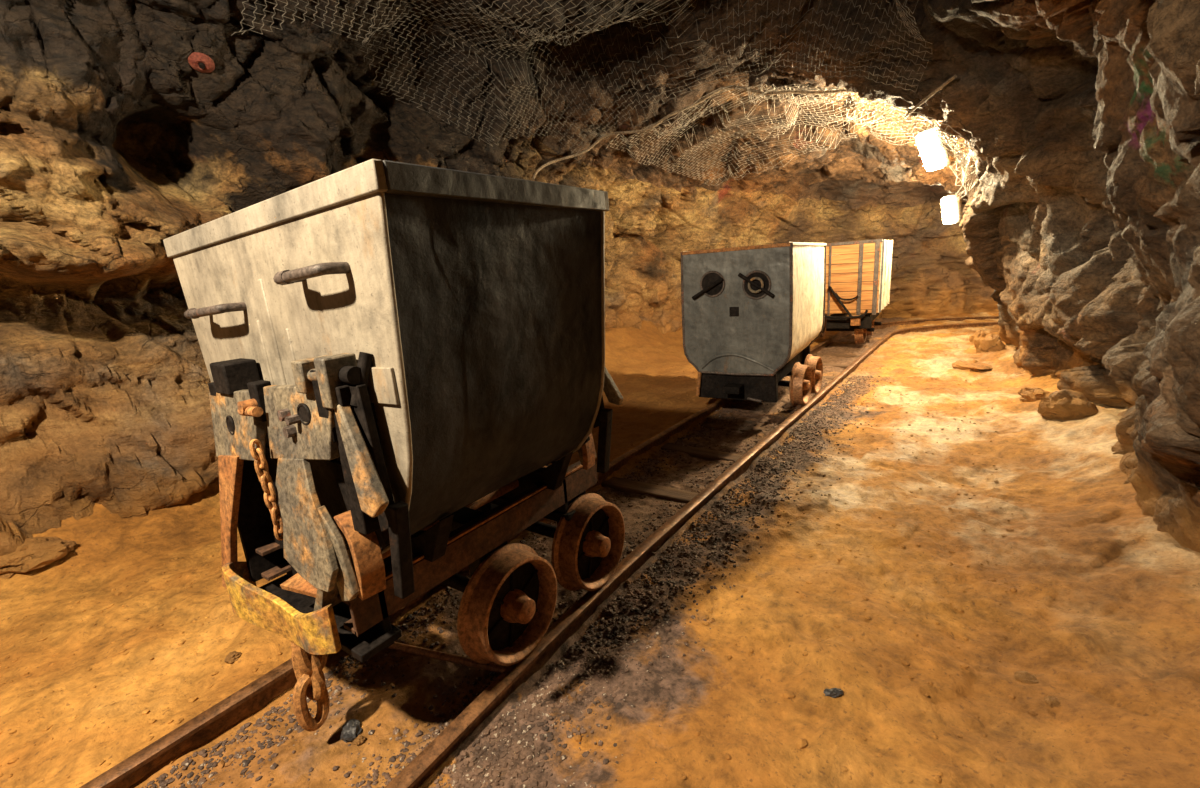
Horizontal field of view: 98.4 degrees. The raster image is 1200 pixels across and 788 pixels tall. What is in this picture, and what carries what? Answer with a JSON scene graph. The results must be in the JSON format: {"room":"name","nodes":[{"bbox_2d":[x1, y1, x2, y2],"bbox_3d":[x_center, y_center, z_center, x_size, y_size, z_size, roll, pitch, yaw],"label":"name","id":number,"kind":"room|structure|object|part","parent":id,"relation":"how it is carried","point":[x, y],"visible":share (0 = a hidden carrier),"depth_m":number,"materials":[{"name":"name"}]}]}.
{"room":"underground passage","nodes":[
{"label":"underground passage","id":0,"kind":"room"},
{"bbox_2d":[0,0,998,556],"bbox_3d":[1.208,-1.402,5.114,15.279,2.839,4.473,-12,16,-30],"label":"wall","id":1,"kind":"structure","parent":0,"point":[113,147],"depth_m":2.64,"materials":[{"name":"brown stone"}]},
{"bbox_2d":[188,52,214,72],"bbox_3d":[-1.913,-1.591,2.486,0.098,0.059,0.103,5,16,35],"label":"bolt","id":2,"kind":"object","parent":1,"relation":"attached to","point":[200,62],"visible":1,"depth_m":2.47,"materials":[{"name":"red paint"}]},
{"bbox_2d":[0,312,1199,787],"bbox_3d":[2.177,-0.132,3.966,7.600,0.476,14.000,5,16,35],"label":"floor","id":3,"kind":"structure","parent":0,"point":[1104,614],"depth_m":1.63,"materials":[{"name":"brown soil"}]},
{"bbox_2d":[0,537,76,578],"bbox_3d":[-2.476,0.688,2.186,0.436,0.123,0.230,-8,14,-17],"label":"rock","id":4,"kind":"object","parent":3,"relation":"on","point":[34,553],"visible":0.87,"depth_m":2.16,"materials":[{"name":"brown stone"}]},
{"bbox_2d":[224,651,240,662],"bbox_3d":[-1.141,0.818,1.608,0.046,0.031,0.046,6,17,38],"label":"stone","id":5,"kind":"object","parent":3,"relation":"on","point":[233,656],"visible":1,"depth_m":1.60,"materials":[{"name":"brown stone"}]},
{"bbox_2d":[340,719,361,742],"bbox_3d":[-0.663,0.897,1.379,0.053,0.042,0.074,-10,15,-23],"label":"lump","id":6,"kind":"object","parent":3,"relation":"on","point":[351,729],"visible":0.98,"depth_m":1.37,"materials":[{"name":"grey stone"}]},
{"bbox_2d":[353,734,364,745],"bbox_3d":[-0.629,0.905,1.349,0.030,0.021,0.029,2,15,23],"label":"stone","id":7,"kind":"object","parent":3,"relation":"on","point":[359,740],"visible":1,"depth_m":1.34,"materials":[{"name":"brown stone"}]},
{"bbox_2d":[141,375,890,787],"bbox_3d":[0.835,0.406,2.935,1.209,0.100,5.216,5,16,35],"label":"gravel","id":8,"kind":"object","parent":3,"relation":"on","point":[504,749],"visible":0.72,"depth_m":1.54,"materials":[{"name":"gravel"}]},
{"bbox_2d":[388,642,507,672],"bbox_3d":[-0.465,0.807,1.587,0.461,0.024,0.022,1,14,20],"label":"bar","id":9,"kind":"object","parent":8,"relation":"on","point":[462,660],"visible":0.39,"depth_m":1.58,"materials":[{"name":"brown metal"}]},
{"bbox_2d":[0,360,1037,787],"bbox_3d":[0.706,0.312,3.316,3.010,0.123,6.017,5,16,35],"label":"pebbles","id":10,"kind":"object","parent":3,"relation":"on","point":[801,743],"visible":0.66,"depth_m":1.65,"materials":[{"name":"stone"}]},
{"bbox_2d":[79,316,998,787],"bbox_3d":[2.341,-0.156,4.809,12.026,0.115,3.294,-13,16,-31],"label":"rail","id":11,"kind":"object","parent":3,"relation":"on","point":[252,697],"visible":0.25,"depth_m":1.44,"materials":[{"name":"metal"}]},
{"bbox_2d":[163,159,624,731],"bbox_3d":[-0.519,0.121,1.567,1.021,1.289,1.079,5,16,35],"label":"cart","id":12,"kind":"object","parent":11,"relation":"on","point":[398,357],"visible":1,"depth_m":1.15,"materials":[{"name":"metal"}]},
{"bbox_3d":[-0.952,-0.204,1.275,0.234,0.034,0.072,5,16,35],"label":"handle","id":13,"kind":"part","parent":12,"relation":"part of","materials":[{"name":"metal"}]},
{"bbox_3d":[-0.874,0.074,1.250,0.264,0.187,0.046,5,16,35],"label":"hinge plate","id":14,"kind":"part","parent":12,"relation":"part of","materials":[{"name":"grey metal"}]},
{"bbox_3d":[-0.912,0.331,1.393,0.020,0.330,0.110,5,16,35],"label":"web plate","id":15,"kind":"part","parent":12,"relation":"part of","materials":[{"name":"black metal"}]},
{"bbox_3d":[-0.776,0.510,1.238,0.483,0.154,0.086,5,16,35],"label":"buffer plate","id":16,"kind":"part","parent":12,"relation":"part of","materials":[{"name":"yellow metal"}]},
{"bbox_3d":[-0.744,-0.011,1.224,1.004,0.816,0.016,5,16,35],"label":"plate","id":17,"kind":"part","parent":12,"relation":"part of","materials":[{"name":"grey metal"}]},
{"bbox_3d":[-0.613,0.062,1.064,0.282,0.177,0.044,5,16,35],"label":"hinge plate","id":18,"kind":"part","parent":12,"relation":"part of","materials":[{"name":"grey metal"}]},
{"bbox_3d":[-0.620,0.265,1.088,0.225,0.271,0.049,5,16,35],"label":"gusset plate","id":19,"kind":"part","parent":12,"relation":"part of","materials":[{"name":"grey metal"}]},
{"bbox_3d":[-0.550,-0.227,0.979,0.188,0.033,0.072,5,16,35],"label":"handle","id":20,"kind":"part","parent":12,"relation":"part of","materials":[{"name":"metal"}]},
{"bbox_3d":[-0.669,0.441,1.230,0.181,0.047,0.083,3,15,28],"label":"draw plate","id":21,"kind":"part","parent":12,"relation":"part of","materials":[{"name":"brown metal"}]},
{"bbox_3d":[-0.685,0.284,1.238,0.610,0.320,0.014,5,16,35],"label":"web plate","id":22,"kind":"part","parent":12,"relation":"part of","materials":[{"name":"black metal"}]},
{"bbox_3d":[-0.546,0.331,1.066,0.121,0.208,0.016,5,16,35],"label":"buffer arm","id":23,"kind":"part","parent":12,"relation":"part of","materials":[{"name":"grey metal"}]},
{"bbox_3d":[-0.540,0.234,1.124,0.230,0.250,0.012,5,16,35],"label":"web plate","id":24,"kind":"part","parent":12,"relation":"part of","materials":[{"name":"black metal"}]},
{"bbox_3d":[-0.421,-0.017,0.980,0.115,0.074,0.008,5,16,35],"label":"patch plate","id":25,"kind":"part","parent":12,"relation":"part of","materials":[{"name":"grey metal"}]},
{"bbox_3d":[-0.447,0.371,1.621,0.039,0.039,0.780,5,16,35],"label":"draw rod","id":26,"kind":"part","parent":12,"relation":"part of","materials":[{"name":"brown metal"}]},
{"bbox_3d":[-0.372,-0.162,1.741,1.004,0.816,0.012,5,16,35],"label":"plate","id":27,"kind":"part","parent":12,"relation":"part of","materials":[{"name":"grey metal"}]},
{"bbox_3d":[-0.069,0.138,1.728,0.121,0.208,0.016,5,16,35],"label":"buffer arm","id":28,"kind":"part","parent":12,"relation":"part of","materials":[{"name":"brown metal"}]},
{"bbox_2d":[681,242,825,405],"bbox_3d":[1.263,-0.555,4.094,0.868,1.177,1.433,5,16,35],"label":"cart","id":29,"kind":"object","parent":11,"relation":"on","point":[752,316],"visible":1,"depth_m":3.60,"materials":[{"name":"beige metal"}]},
{"bbox_3d":[0.920,-0.565,3.550,0.065,0.065,0.008,4,16,31],"label":"patch plate","id":30,"kind":"part","parent":29,"relation":"part of","materials":[{"name":"black metal"}]},
{"bbox_3d":[0.923,-0.560,3.560,0.746,0.860,0.054,5,16,35],"label":"plate","id":31,"kind":"part","parent":29,"relation":"part of","materials":[{"name":"grey metal"}]},
{"bbox_2d":[812,239,892,343],"bbox_3d":[3.080,-1.272,6.471,0.902,1.204,1.249,5,16,35],"label":"cart","id":32,"kind":"object","parent":11,"relation":"on","point":[858,273],"visible":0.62,"depth_m":5.95,"materials":[{"name":"brown wood"}]},
{"bbox_3d":[2.811,-0.945,6.011,0.544,0.138,0.041,5,16,33],"label":"hanger rod","id":33,"kind":"part","parent":32,"relation":"part of","materials":[{"name":"black metal"}]},
{"bbox_2d":[601,477,698,502],"bbox_3d":[0.288,0.526,2.758,0.900,0.046,0.120,5,16,34],"label":"sleeper","id":34,"kind":"object","parent":3,"relation":"on","point":[621,484],"visible":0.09,"depth_m":2.75,"materials":[{"name":"brown wood"}]},
{"bbox_2d":[384,322,997,787],"bbox_3d":[2.475,-0.030,4.242,11.237,0.115,2.986,-13,16,-33],"label":"rail","id":35,"kind":"object","parent":3,"relation":"on","point":[419,769],"visible":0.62,"depth_m":1.71,"materials":[{"name":"metal"}]},
{"bbox_2d":[661,443,742,461],"bbox_3d":[0.653,0.383,3.240,0.900,0.048,0.120,6,17,37],"label":"sleeper","id":36,"kind":"object","parent":3,"relation":"on","point":[706,454],"visible":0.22,"depth_m":3.21,"materials":[{"name":"brown wood"}]},
{"bbox_2d":[702,422,804,436],"bbox_3d":[0.985,0.257,3.672,0.900,0.044,0.120,5,16,32],"label":"sleeper","id":37,"kind":"object","parent":3,"relation":"on","point":[706,424],"visible":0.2,"depth_m":3.65,"materials":[{"name":"brown wood"}]},
{"bbox_2d":[823,688,843,697],"bbox_3d":[0.610,0.784,1.357,0.062,0.023,0.026,-6,14,-7],"label":"stone","id":38,"kind":"object","parent":3,"relation":"on","point":[833,692],"visible":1,"depth_m":1.35,"materials":[{"name":"grey stone"}]},
{"bbox_2d":[823,376,847,379],"bbox_3d":[2.058,-0.154,5.059,0.900,0.046,0.120,6,17,36],"label":"sleeper","id":39,"kind":"object","parent":3,"relation":"on","point":[826,377],"visible":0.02,"depth_m":4.94,"materials":[{"name":"brown wood"}]},
{"bbox_2d":[823,363,862,368],"bbox_3d":[2.414,-0.293,5.522,0.900,0.050,0.120,5,16,35],"label":"sleeper","id":40,"kind":"object","parent":3,"relation":"on","point":[844,366],"visible":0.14,"depth_m":5.43,"materials":[{"name":"brown wood"}]},
{"bbox_2d":[812,353,874,357],"bbox_3d":[2.770,-0.430,5.985,0.900,0.049,0.120,5,16,35],"label":"sleeper","id":41,"kind":"object","parent":3,"relation":"on","point":[814,354],"visible":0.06,"depth_m":5.95,"materials":[{"name":"brown wood"}]},
{"bbox_2d":[952,359,991,370],"bbox_3d":[3.452,-0.262,4.826,0.263,0.095,0.362,-11,15,-25],"label":"rock slab","id":42,"kind":"object","parent":3,"relation":"on","point":[971,365],"visible":0.91,"depth_m":4.76,"materials":[{"name":"brown stone"}]},
{"bbox_2d":[969,330,986,343],"bbox_3d":[4.347,-0.614,5.939,0.194,0.249,0.197,-13,16,-32],"label":"rock","id":43,"kind":"object","parent":3,"relation":"on","point":[980,334],"visible":0.41,"depth_m":5.91,"materials":[{"name":"brown stone"}]},
{"bbox_2d":[974,334,1005,353],"bbox_3d":[4.071,-0.480,5.413,0.271,0.290,0.248,8,18,41],"label":"rock","id":44,"kind":"object","parent":3,"relation":"on","point":[992,342],"visible":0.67,"depth_m":5.34,"materials":[{"name":"brown stone"}]},
{"bbox_2d":[1014,671,1038,683],"bbox_3d":[1.151,0.769,1.395,0.050,0.030,0.055,-14,16,-35],"label":"stone","id":45,"kind":"object","parent":3,"relation":"on","point":[1024,676],"visible":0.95,"depth_m":1.39,"materials":[{"name":"brown stone"}]},
{"bbox_2d":[1018,387,1050,401],"bbox_3d":[3.024,0.012,3.585,0.199,0.112,0.229,4,16,32],"label":"rock","id":46,"kind":"object","parent":3,"relation":"on","point":[1028,394],"visible":0.69,"depth_m":3.55,"materials":[{"name":"brown stone"}]},
{"bbox_2d":[1044,696,1059,706],"bbox_3d":[1.141,0.774,1.305,0.036,0.018,0.032,-2,14,8],"label":"stone","id":47,"kind":"object","parent":3,"relation":"on","point":[1052,701],"visible":1,"depth_m":1.30,"materials":[{"name":"brown stone"}]},
{"bbox_2d":[1037,389,1098,419],"bbox_3d":[2.772,0.096,3.073,0.273,0.257,0.255,7,17,39],"label":"rock","id":48,"kind":"object","parent":3,"relation":"on","point":[1065,404],"visible":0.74,"depth_m":3.01,"materials":[{"name":"brown stone"}]},
{"bbox_2d":[187,0,1028,206],"bbox_3d":[1.699,-2.130,3.676,14.454,1.692,5.190,-16,18,-40],"label":"ceiling","id":49,"kind":"structure","parent":0,"point":[967,44],"depth_m":3.56,"materials":[{"name":"brown stone"}]},
{"bbox_2d":[231,0,931,161],"bbox_3d":[-0.059,-2.025,2.771,3.302,0.922,2.703,5,16,35],"label":"netting","id":50,"kind":"object","parent":49,"relation":"attached to","point":[897,4],"visible":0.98,"depth_m":3.19,"materials":[{"name":"grey metal"}]},
{"bbox_2d":[532,85,853,179],"bbox_3d":[0.855,-2.121,4.123,2.938,0.501,0.292,0,14,15],"label":"cable","id":51,"kind":"object","parent":49,"relation":"hanging from","point":[733,86],"visible":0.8,"depth_m":4.08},
{"bbox_2d":[606,79,979,202],"bbox_3d":[1.742,-2.124,4.607,2.881,1.056,2.139,7,18,39],"label":"netting","id":52,"kind":"object","parent":49,"relation":"hanging from","point":[953,149],"visible":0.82,"depth_m":4.43,"materials":[{"name":"beige metal"}]},
{"bbox_2d":[904,75,956,118],"bbox_3d":[2.143,-1.944,3.441,0.217,0.256,1.420,3,15,27],"label":"cable","id":53,"kind":"object","parent":49,"relation":"attached to","point":[954,76],"visible":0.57,"depth_m":2.98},
{"bbox_2d":[957,0,1199,552],"bbox_3d":[2.539,-0.653,2.516,12.289,2.481,2.596,-17,18,-42],"label":"wall","id":54,"kind":"structure","parent":0,"point":[1081,215],"depth_m":2.08,"materials":[{"name":"brown stone"}]},
{"bbox_2d":[915,123,959,170],"bbox_3d":[2.757,-1.933,4.029,0.539,0.326,0.243,-1,14,13],"label":"lamp","id":55,"kind":"object","parent":54,"relation":"attached to","point":[934,157],"visible":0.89,"depth_m":4.01,"materials":[{"name":"grey metal"}]},
{"bbox_2d":[915,129,945,170],"bbox_3d":[2.591,-1.906,4.059,0.170,0.284,0.170,-6,14,-7],"label":"diffuser","id":56,"kind":"object","parent":55,"relation":"attached to","point":[933,156],"depth_m":4.02,"materials":[{"name":"beige plastic"}]},
{"bbox_2d":[941,193,965,223],"bbox_3d":[4.206,-2.145,5.960,0.509,0.334,0.226,-1,14,13],"label":"lamp","id":57,"kind":"object","parent":54,"relation":"attached to","point":[952,212],"visible":0.9,"depth_m":5.93,"materials":[{"name":"grey metal"}]},
{"bbox_2d":[941,196,956,223],"bbox_3d":[4.037,-2.126,5.989,0.113,0.305,0.170,-6,14,-7],"label":"diffuser","id":58,"kind":"object","parent":57,"relation":"attached to","point":[949,208],"depth_m":5.95,"materials":[{"name":"beige plastic"}]}
]}

